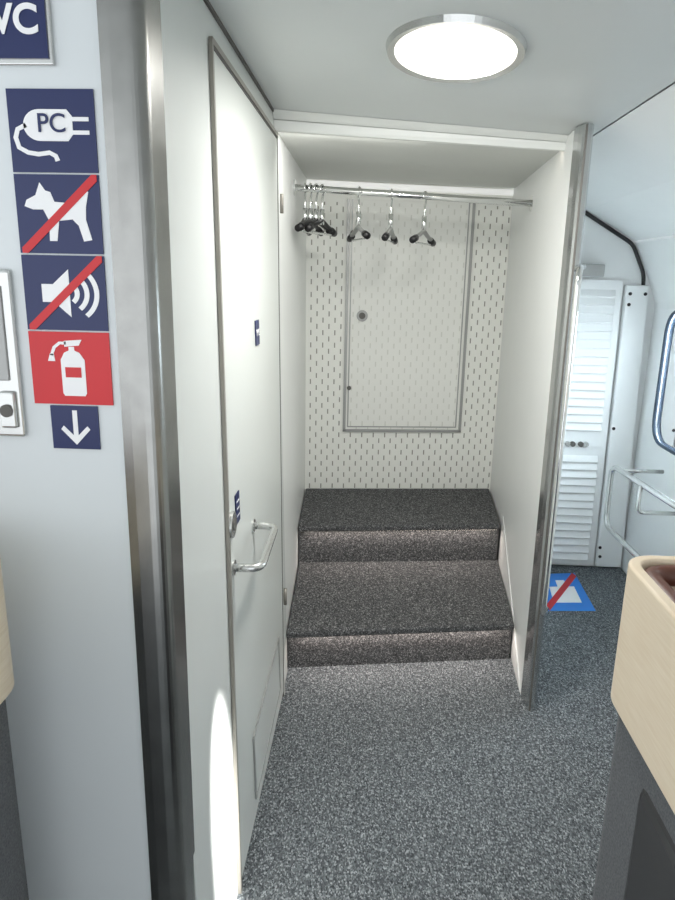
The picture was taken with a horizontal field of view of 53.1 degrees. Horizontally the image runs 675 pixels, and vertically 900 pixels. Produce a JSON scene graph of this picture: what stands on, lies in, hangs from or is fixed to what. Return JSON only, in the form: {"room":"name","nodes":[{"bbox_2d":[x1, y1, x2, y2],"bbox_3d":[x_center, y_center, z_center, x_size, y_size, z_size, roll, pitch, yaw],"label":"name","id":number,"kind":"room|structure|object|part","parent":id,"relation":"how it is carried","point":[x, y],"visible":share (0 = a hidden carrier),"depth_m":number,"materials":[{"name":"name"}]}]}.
{"room":"train carriage","nodes":[
{"label":"train carriage","id":0,"kind":"room"},
{"bbox_2d":[0,0,150,899],"bbox_3d":[-0.878,0.190,1.087,1.155,1.960,0.055,2,14,3],"label":"wall","id":1,"kind":"structure","parent":0,"point":[73,706],"depth_m":1.05,"materials":[{"name":"laminate"}]},
{"bbox_2d":[0,269,25,436],"bbox_3d":[-0.499,-0.133,0.945,0.104,0.234,0.019,2,14,3],"label":"control panel","id":2,"kind":"object","parent":1,"relation":"attached to","point":[12,415],"visible":1,"depth_m":0.95,"materials":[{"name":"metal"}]},
{"bbox_2d":[0,0,54,65],"bbox_3d":[-0.440,-0.543,0.842,0.167,0.114,0.010,2,14,3],"label":"sign","id":3,"kind":"object","parent":1,"relation":"attached to","point":[26,33],"visible":1,"depth_m":0.84,"materials":[{"name":"blue plastic"}]},
{"bbox_2d":[5,88,98,172],"bbox_3d":[-0.369,-0.412,0.874,0.114,0.100,0.005,2,14,3],"label":"sign","id":4,"kind":"object","parent":1,"relation":"attached to","point":[51,130],"visible":1,"depth_m":0.87,"materials":[{"name":"blue plastic"}]},
{"bbox_3d":[-0.391,-0.400,0.878,0.060,0.046,0.001,2,14,3],"label":"cord","id":5,"kind":"part","parent":4,"relation":"part of","materials":[{"name":"white plastic"}]},
{"bbox_2d":[13,174,103,253],"bbox_3d":[-0.371,-0.313,0.900,0.114,0.100,0.004,2,14,3],"label":"sign","id":6,"kind":"object","parent":1,"relation":"attached to","point":[57,213],"visible":1,"depth_m":0.90,"materials":[{"name":"blue plastic"}]},
{"bbox_2d":[21,255,108,330],"bbox_3d":[-0.373,-0.214,0.925,0.114,0.100,0.004,2,14,3],"label":"sign","id":7,"kind":"object","parent":1,"relation":"attached to","point":[62,292],"visible":1,"depth_m":0.92,"materials":[{"name":"blue plastic"}]},
{"bbox_2d":[28,331,113,404],"bbox_3d":[-0.374,-0.115,0.951,0.114,0.102,0.004,2,14,3],"label":"fire extinguisher sign","id":8,"kind":"object","parent":1,"relation":"attached to","point":[67,367],"visible":1,"depth_m":0.95,"materials":[{"name":"red plastic"}]},
{"bbox_3d":[-0.368,-0.149,0.941,0.025,0.010,0.001,2,14,3],"label":"handle","id":9,"kind":"part","parent":8,"relation":"part of","materials":[{"name":"white plastic"}]},
{"bbox_2d":[50,405,100,449],"bbox_3d":[-0.377,-0.032,0.972,0.069,0.063,0.003,2,14,3],"label":"arrow sign","id":10,"kind":"object","parent":1,"relation":"attached to","point":[73,427],"visible":1,"depth_m":0.97,"materials":[{"name":"blue plastic"}]},
{"bbox_2d":[160,0,306,899],"bbox_3d":[-0.256,-0.096,2.274,0.165,1.950,2.440,2,14,3],"label":"wall","id":11,"kind":"structure","parent":0,"point":[187,26],"depth_m":1.30,"materials":[{"name":"laminate"}]},
{"bbox_2d":[208,39,241,893],"bbox_3d":[-0.239,0.144,1.466,0.011,1.886,0.141,-4,15,-19],"label":"frame","id":12,"kind":"object","parent":11,"relation":"attached to","point":[210,41],"visible":1,"depth_m":1.43,"materials":[{"name":"grey metal"}]},
{"bbox_2d":[214,70,241,866],"bbox_3d":[-0.239,0.142,1.474,0.008,1.885,0.138,-4,15,-19],"label":"gap","id":13,"kind":"object","parent":11,"relation":"attached to","point":[214,70],"visible":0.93,"depth_m":1.45,"materials":[{"name":"rubber"}]},
{"bbox_2d":[203,0,273,111],"bbox_3d":[-0.234,-0.897,1.490,0.009,0.007,1.300,2,14,3],"label":"trim","id":14,"kind":"structure","parent":11,"relation":"attached to","point":[208,4],"depth_m":1.52,"materials":[{"name":"metal"}]},
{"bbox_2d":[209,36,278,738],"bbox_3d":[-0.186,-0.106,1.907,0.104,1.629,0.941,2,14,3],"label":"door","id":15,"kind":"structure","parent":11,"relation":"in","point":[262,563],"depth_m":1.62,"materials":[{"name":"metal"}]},
{"bbox_3d":[-0.218,-0.895,1.728,0.008,0.012,0.902,2,14,3],"label":"frame","id":16,"kind":"part","parent":15,"relation":"part of","materials":[{"name":"grey metal"}]},
{"bbox_2d":[214,51,282,874],"bbox_3d":[-0.216,0.027,1.901,0.052,1.857,0.996,2,14,3],"label":"leaf","id":17,"kind":"object","parent":15,"relation":"attached to","point":[246,146],"visible":0.91,"depth_m":1.73,"materials":[{"name":"laminate"}]},
{"bbox_2d":[229,511,236,537],"bbox_3d":[-0.233,0.165,1.497,0.010,0.060,0.060,2,14,3],"label":"lock","id":18,"kind":"object","parent":17,"relation":"attached to","point":[232,513],"visible":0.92,"depth_m":1.48,"materials":[{"name":"metal"}]},
{"bbox_2d":[233,518,236,530],"bbox_3d":[-0.227,0.165,1.496,0.004,0.030,0.030,2,14,3],"label":"door lock","id":19,"kind":"object","parent":18,"relation":"attached to","point":[235,519],"depth_m":1.49,"materials":[{"name":"silver metal"}]},
{"bbox_2d":[232,559,236,575],"bbox_3d":[-0.234,0.266,1.528,0.006,0.036,0.036,2,14,3],"label":"rose","id":20,"kind":"object","parent":17,"relation":"attached to","point":[234,560],"visible":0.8,"depth_m":1.51,"materials":[{"name":"metal"}]},
{"bbox_2d":[235,490,239,523],"bbox_3d":[-0.231,0.133,1.562,0.004,0.070,0.042,2,14,3],"label":"instruction label","id":21,"kind":"object","parent":17,"relation":"attached to","point":[237,498],"visible":0.96,"depth_m":1.56,"materials":[{"name":"blue plastic"}]},
{"bbox_2d":[252,519,255,531],"bbox_3d":[-0.221,0.198,1.773,0.006,0.036,0.036,2,14,3],"label":"rose","id":22,"kind":"object","parent":17,"relation":"attached to","point":[253,520],"visible":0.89,"depth_m":1.76,"materials":[{"name":"metal"}]},
{"bbox_2d":[255,320,259,345],"bbox_3d":[-0.214,-0.314,1.805,0.005,0.065,0.055,2,14,3],"label":"label","id":23,"kind":"object","parent":17,"relation":"attached to","point":[257,334],"visible":1,"depth_m":1.80,"materials":[{"name":"blue plastic"}]},
{"bbox_2d":[253,641,280,799],"bbox_3d":[-0.209,0.786,2.042,0.011,0.213,0.487,2,14,3],"label":"panel","id":24,"kind":"object","parent":17,"relation":"attached to","point":[263,731],"depth_m":2.00,"materials":[{"name":"laminate"}]},
{"bbox_3d":[-0.221,0.854,1.811,0.009,0.190,0.006,2,14,3],"label":"vent rim","id":25,"kind":"part","parent":24,"relation":"part of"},
{"bbox_3d":[-0.208,0.877,2.064,0.005,0.026,0.480,2,14,3],"label":"bottom vent rim","id":26,"kind":"part","parent":24,"relation":"part of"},
{"bbox_3d":[-0.195,0.716,2.271,0.009,0.190,0.008,2,14,3],"label":"vent rim","id":27,"kind":"part","parent":24,"relation":"part of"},
{"bbox_3d":[-0.194,0.233,1.649,0.074,0.024,0.274,2,14,3],"label":"pull handle","id":28,"kind":"part","parent":15,"relation":"part of","materials":[{"name":"metal"}]},
{"bbox_2d":[277,138,283,696],"bbox_3d":[-0.194,-0.063,2.281,0.008,1.886,0.231,-1,15,-9],"label":"gap","id":29,"kind":"object","parent":11,"relation":"attached to","point":[277,138],"visible":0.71,"depth_m":2.27,"materials":[{"name":"rubber"}]},
{"bbox_2d":[278,149,284,694],"bbox_3d":[-0.194,-0.066,2.292,0.011,1.887,0.237,-1,15,-9],"label":"frame","id":30,"kind":"object","parent":11,"relation":"attached to","point":[278,149],"visible":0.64,"depth_m":2.29,"materials":[{"name":"metal"}]},
{"bbox_2d":[280,194,283,212],"bbox_3d":[-0.183,-0.808,2.217,0.012,0.060,0.012,2,14,3],"label":"hinge","id":31,"kind":"object","parent":11,"relation":"attached to","point":[281,195],"visible":1,"depth_m":2.21,"materials":[{"name":"silver metal"}]},
{"bbox_2d":[284,588,286,604],"bbox_3d":[-0.183,0.515,2.373,0.012,0.060,0.012,2,14,3],"label":"hinge","id":32,"kind":"object","parent":11,"relation":"attached to","point":[285,589],"visible":1,"depth_m":2.37,"materials":[{"name":"silver metal"}]},
{"bbox_3d":[-0.224,-0.253,2.889,0.160,1.950,1.168,2,14,3],"label":"alcove panel","id":33,"kind":"part","parent":11,"relation":"part of","materials":[{"name":"plastic"}]},
{"bbox_2d":[305,179,513,490],"bbox_3d":[0.359,-0.396,3.494,1.057,1.950,0.068,0,14,-3],"label":"wall","id":34,"kind":"structure","parent":0,"point":[334,458],"depth_m":3.43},
{"bbox_2d":[307,180,513,195],"bbox_3d":[0.352,-1.259,3.244,1.000,0.045,0.019,0,14,-3],"label":"trim","id":35,"kind":"structure","parent":34,"relation":"attached to","point":[364,185],"depth_m":3.24,"materials":[{"name":"white plastic"}]},
{"bbox_2d":[237,564,626,899],"bbox_3d":[0.032,1.158,1.430,3.000,0.050,5.200,2,14,3],"label":"floor","id":36,"kind":"structure","parent":0,"point":[417,780],"depth_m":2.03,"materials":[{"name":"carpet"}]},
{"bbox_2d":[0,559,28,899],"bbox_3d":[-0.709,0.710,0.802,0.508,1.100,0.505,2,14,3],"label":"seat","id":37,"kind":"object","parent":36,"relation":"on","point":[13,880],"visible":1,"depth_m":0.93,"materials":[{"name":"plastic"}]},
{"bbox_2d":[96,0,194,899],"bbox_3d":[-0.281,0.215,1.062,0.056,1.946,0.081,2,14,3],"label":"post","id":38,"kind":"object","parent":36,"relation":"on","point":[129,31],"visible":1,"depth_m":0.96,"materials":[{"name":"metal"}]},
{"bbox_2d":[286,488,513,667],"bbox_3d":[0.290,0.523,3.102,0.984,0.360,1.282,2,14,3],"label":"carpeted steps","id":39,"kind":"structure","parent":36,"relation":"on","point":[385,576],"depth_m":2.95,"materials":[{"name":"carpet"}]},
{"bbox_2d":[490,131,573,694],"bbox_3d":[0.779,-0.190,2.846,0.064,1.888,1.382,3,14,7],"label":"panel","id":40,"kind":"object","parent":36,"relation":"on","point":[536,243],"visible":0.57,"depth_m":2.60,"materials":[{"name":"plastic"}]},
{"bbox_2d":[293,179,532,210],"bbox_3d":[0.307,-1.019,2.707,0.970,0.100,0.060,1,14,-2],"label":"rail","id":41,"kind":"object","parent":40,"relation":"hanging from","point":[296,187],"visible":0.86,"depth_m":2.70,"materials":[{"name":"silver metal"}]},
{"bbox_2d":[297,183,311,235],"bbox_3d":[-0.130,-0.969,2.709,0.032,0.193,0.315,2,14,3],"label":"hanger","id":42,"kind":"object","parent":41,"relation":"hanging from","point":[301,225],"depth_m":2.70,"materials":[{"name":"black plastic"}]},
{"bbox_2d":[295,183,323,235],"bbox_3d":[-0.108,-0.968,2.710,0.090,0.193,0.310,2,14,3],"label":"hanger","id":43,"kind":"object","parent":41,"relation":"hanging from","point":[310,210],"depth_m":2.71,"materials":[{"name":"silver metal"}]},
{"bbox_2d":[295,183,331,235],"bbox_3d":[-0.086,-0.967,2.711,0.140,0.193,0.297,2,14,3],"label":"hanger","id":44,"kind":"object","parent":41,"relation":"hanging from","point":[315,218],"depth_m":2.70,"materials":[{"name":"black plastic"}]},
{"bbox_2d":[305,184,336,236],"bbox_3d":[-0.062,-0.965,2.712,0.111,0.193,0.306,2,14,3],"label":"hanger","id":45,"kind":"object","parent":41,"relation":"hanging from","point":[321,221],"depth_m":2.70,"materials":[{"name":"silver metal"}]},
{"bbox_2d":[347,186,370,241],"bbox_3d":[0.085,-0.950,2.719,0.104,0.208,0.266,2,14,3],"label":"hanger","id":46,"kind":"object","parent":41,"relation":"hanging from","point":[366,235],"depth_m":2.71,"materials":[{"name":"silver metal"}]},
{"bbox_2d":[381,188,397,243],"bbox_3d":[0.215,-0.944,2.724,0.073,0.208,0.272,2,14,3],"label":"hanger","id":47,"kind":"object","parent":41,"relation":"hanging from","point":[390,232],"depth_m":2.72,"materials":[{"name":"silver metal"}]},
{"bbox_3d":[0.307,-1.019,2.707,0.962,0.066,0.027,1,14,-2],"label":"rod","id":48,"kind":"part","parent":41,"relation":"part of","materials":[{"name":"silver metal"}]},
{"bbox_2d":[409,191,435,246],"bbox_3d":[0.351,-0.936,2.730,0.125,0.208,0.260,2,14,3],"label":"hanger","id":49,"kind":"object","parent":41,"relation":"hanging from","point":[413,239],"depth_m":2.72,"materials":[{"name":"silver metal"}]},
{"bbox_2d":[498,517,519,690],"bbox_3d":[0.715,0.590,2.792,0.011,0.400,0.792,3,14,6],"label":"trim","id":50,"kind":"structure","parent":40,"relation":"attached to","point":[503,559],"depth_m":2.86,"materials":[{"name":"plastic"}]},
{"bbox_2d":[521,123,593,710],"bbox_3d":[0.699,-0.019,2.173,0.051,1.887,0.119,2,14,3],"label":"end post","id":51,"kind":"object","parent":36,"relation":"on","point":[579,132],"visible":0.83,"depth_m":2.12,"materials":[{"name":"metal"}]},
{"bbox_2d":[528,124,588,710],"bbox_3d":[0.690,-0.011,2.138,0.007,1.885,0.049,4,15,11],"label":"trim","id":52,"kind":"structure","parent":51,"relation":"attached to","point":[586,132],"depth_m":2.10,"materials":[{"name":"metal"}]},
{"bbox_2d":[541,263,585,616],"bbox_3d":[0.706,0.004,2.128,0.019,1.143,0.128,7,16,23],"label":"glass screen","id":53,"kind":"object","parent":51,"relation":"attached to","point":[578,277],"visible":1,"depth_m":2.06,"materials":[{"name":"glass"}]},
{"bbox_2d":[547,573,595,610],"bbox_3d":[1.082,0.680,3.270,0.250,0.002,0.430,2,14,3],"label":"sign","id":54,"kind":"object","parent":36,"relation":"on","point":[566,593],"visible":0.85,"depth_m":3.22,"materials":[{"name":"blue plastic"}]},
{"bbox_2d":[552,264,622,564],"bbox_3d":[1.159,-0.134,3.347,0.385,1.515,0.069,2,14,3],"label":"cabinet","id":55,"kind":"object","parent":36,"relation":"on","point":[600,300],"visible":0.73,"depth_m":3.34,"materials":[{"name":"white plastic"}]},
{"bbox_2d":[594,285,648,566],"bbox_3d":[1.418,-0.085,3.362,0.145,1.428,0.037,2,14,3],"label":"cabinet","id":56,"kind":"object","parent":36,"relation":"on","point":[608,552],"visible":1,"depth_m":3.33,"materials":[{"name":"plastic"}]},
{"bbox_2d":[592,555,674,899],"bbox_3d":[0.604,0.746,0.761,0.508,1.100,0.550,2,14,3],"label":"seat","id":57,"kind":"object","parent":36,"relation":"on","point":[636,857],"visible":1,"depth_m":0.82,"materials":[{"name":"beige plastic"}]},
{"bbox_2d":[604,465,674,557],"bbox_3d":[1.351,0.479,2.800,0.212,0.628,0.931,2,14,3],"label":"guard rail","id":58,"kind":"object","parent":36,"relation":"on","point":[642,485],"visible":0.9,"depth_m":2.99,"materials":[{"name":"metal"}]},
{"bbox_2d":[209,0,674,134],"bbox_3d":[-0.354,-0.810,0.950,2.151,0.215,5.200,2,14,3],"label":"ceiling","id":59,"kind":"structure","parent":0,"point":[595,62],"depth_m":1.49,"materials":[{"name":"metal"}]},
{"bbox_2d":[273,109,568,187],"bbox_3d":[0.322,-1.135,2.650,1.002,0.098,1.196,2,14,3],"label":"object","id":60,"kind":"object","parent":59,"relation":"attached to","point":[323,146],"visible":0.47,"depth_m":2.36,"materials":[{"name":"beige"}]},
{"bbox_2d":[386,14,526,82],"bbox_3d":[0.247,-0.837,1.426,0.292,0.031,0.404,2,14,3],"label":"ceiling lamp","id":61,"kind":"object","parent":59,"relation":"attached to","point":[445,48],"depth_m":1.39,"materials":[{"name":"white plastic"}]},
{"bbox_2d":[586,82,674,240],"bbox_3d":[0.994,-0.512,0.775,0.561,0.266,4.860,2,14,3],"label":"cove","id":62,"kind":"object","parent":59,"relation":"attached to","point":[631,184],"visible":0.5,"depth_m":2.27,"materials":[{"name":"white plastic"}]},
{"bbox_2d":[553,210,654,565],"bbox_3d":[1.283,-0.418,3.346,0.785,2.100,0.080,2,14,3],"label":"wall","id":63,"kind":"structure","parent":0,"point":[600,245],"depth_m":3.19,"materials":[{"name":"white plastic"}]},
{"bbox_2d":[585,211,645,284],"bbox_3d":[1.220,-0.964,3.161,0.481,0.448,0.018,2,14,3],"label":"trim","id":64,"kind":"structure","parent":63,"relation":"attached to","point":[643,277],"depth_m":3.14,"materials":[{"name":"black plastic"}]},
{"bbox_2d":[621,303,674,573],"bbox_3d":[1.390,0.545,1.043,0.050,1.380,4.900,2,14,3],"label":"wall","id":65,"kind":"structure","parent":0,"point":[646,534],"depth_m":3.21,"materials":[{"name":"white plastic"}]},
{"bbox_2d":[635,235,674,304],"bbox_3d":[1.326,-0.242,0.825,0.147,0.290,4.860,2,14,3],"label":"cove","id":66,"kind":"object","parent":65,"relation":"attached to","point":[657,255],"visible":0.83,"depth_m":3.01,"materials":[{"name":"white plastic"}]},
{"bbox_3d":[1.368,0.355,0.401,0.045,0.625,3.750,2,14,3],"label":"wall","id":67,"kind":"structure","parent":0,"visible":0},
{"bbox_2d":[650,309,674,455],"bbox_3d":[1.471,-0.225,2.677,0.001,0.625,0.970,2,14,3],"label":"window","id":68,"kind":"structure","parent":67,"relation":"in","point":[670,311],"depth_m":3.08,"materials":[{"name":"white plastic"}]},
{"bbox_2d":[652,311,674,454],"bbox_3d":[1.470,-0.225,2.677,0.016,0.621,0.966,2,14,3],"label":"gasket","id":69,"kind":"object","parent":67,"relation":"attached to","point":[672,314],"visible":1,"depth_m":3.12,"materials":[{"name":"rubber"}]},
{"bbox_2d":[656,315,674,450],"bbox_3d":[1.482,-0.225,2.676,0.001,0.625,0.950,2,14,3],"label":"pane","id":70,"kind":"object","parent":67,"relation":"attached to","point":[665,423],"visible":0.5,"depth_m":3.07,"materials":[{"name":"clear glass"}]}
]}

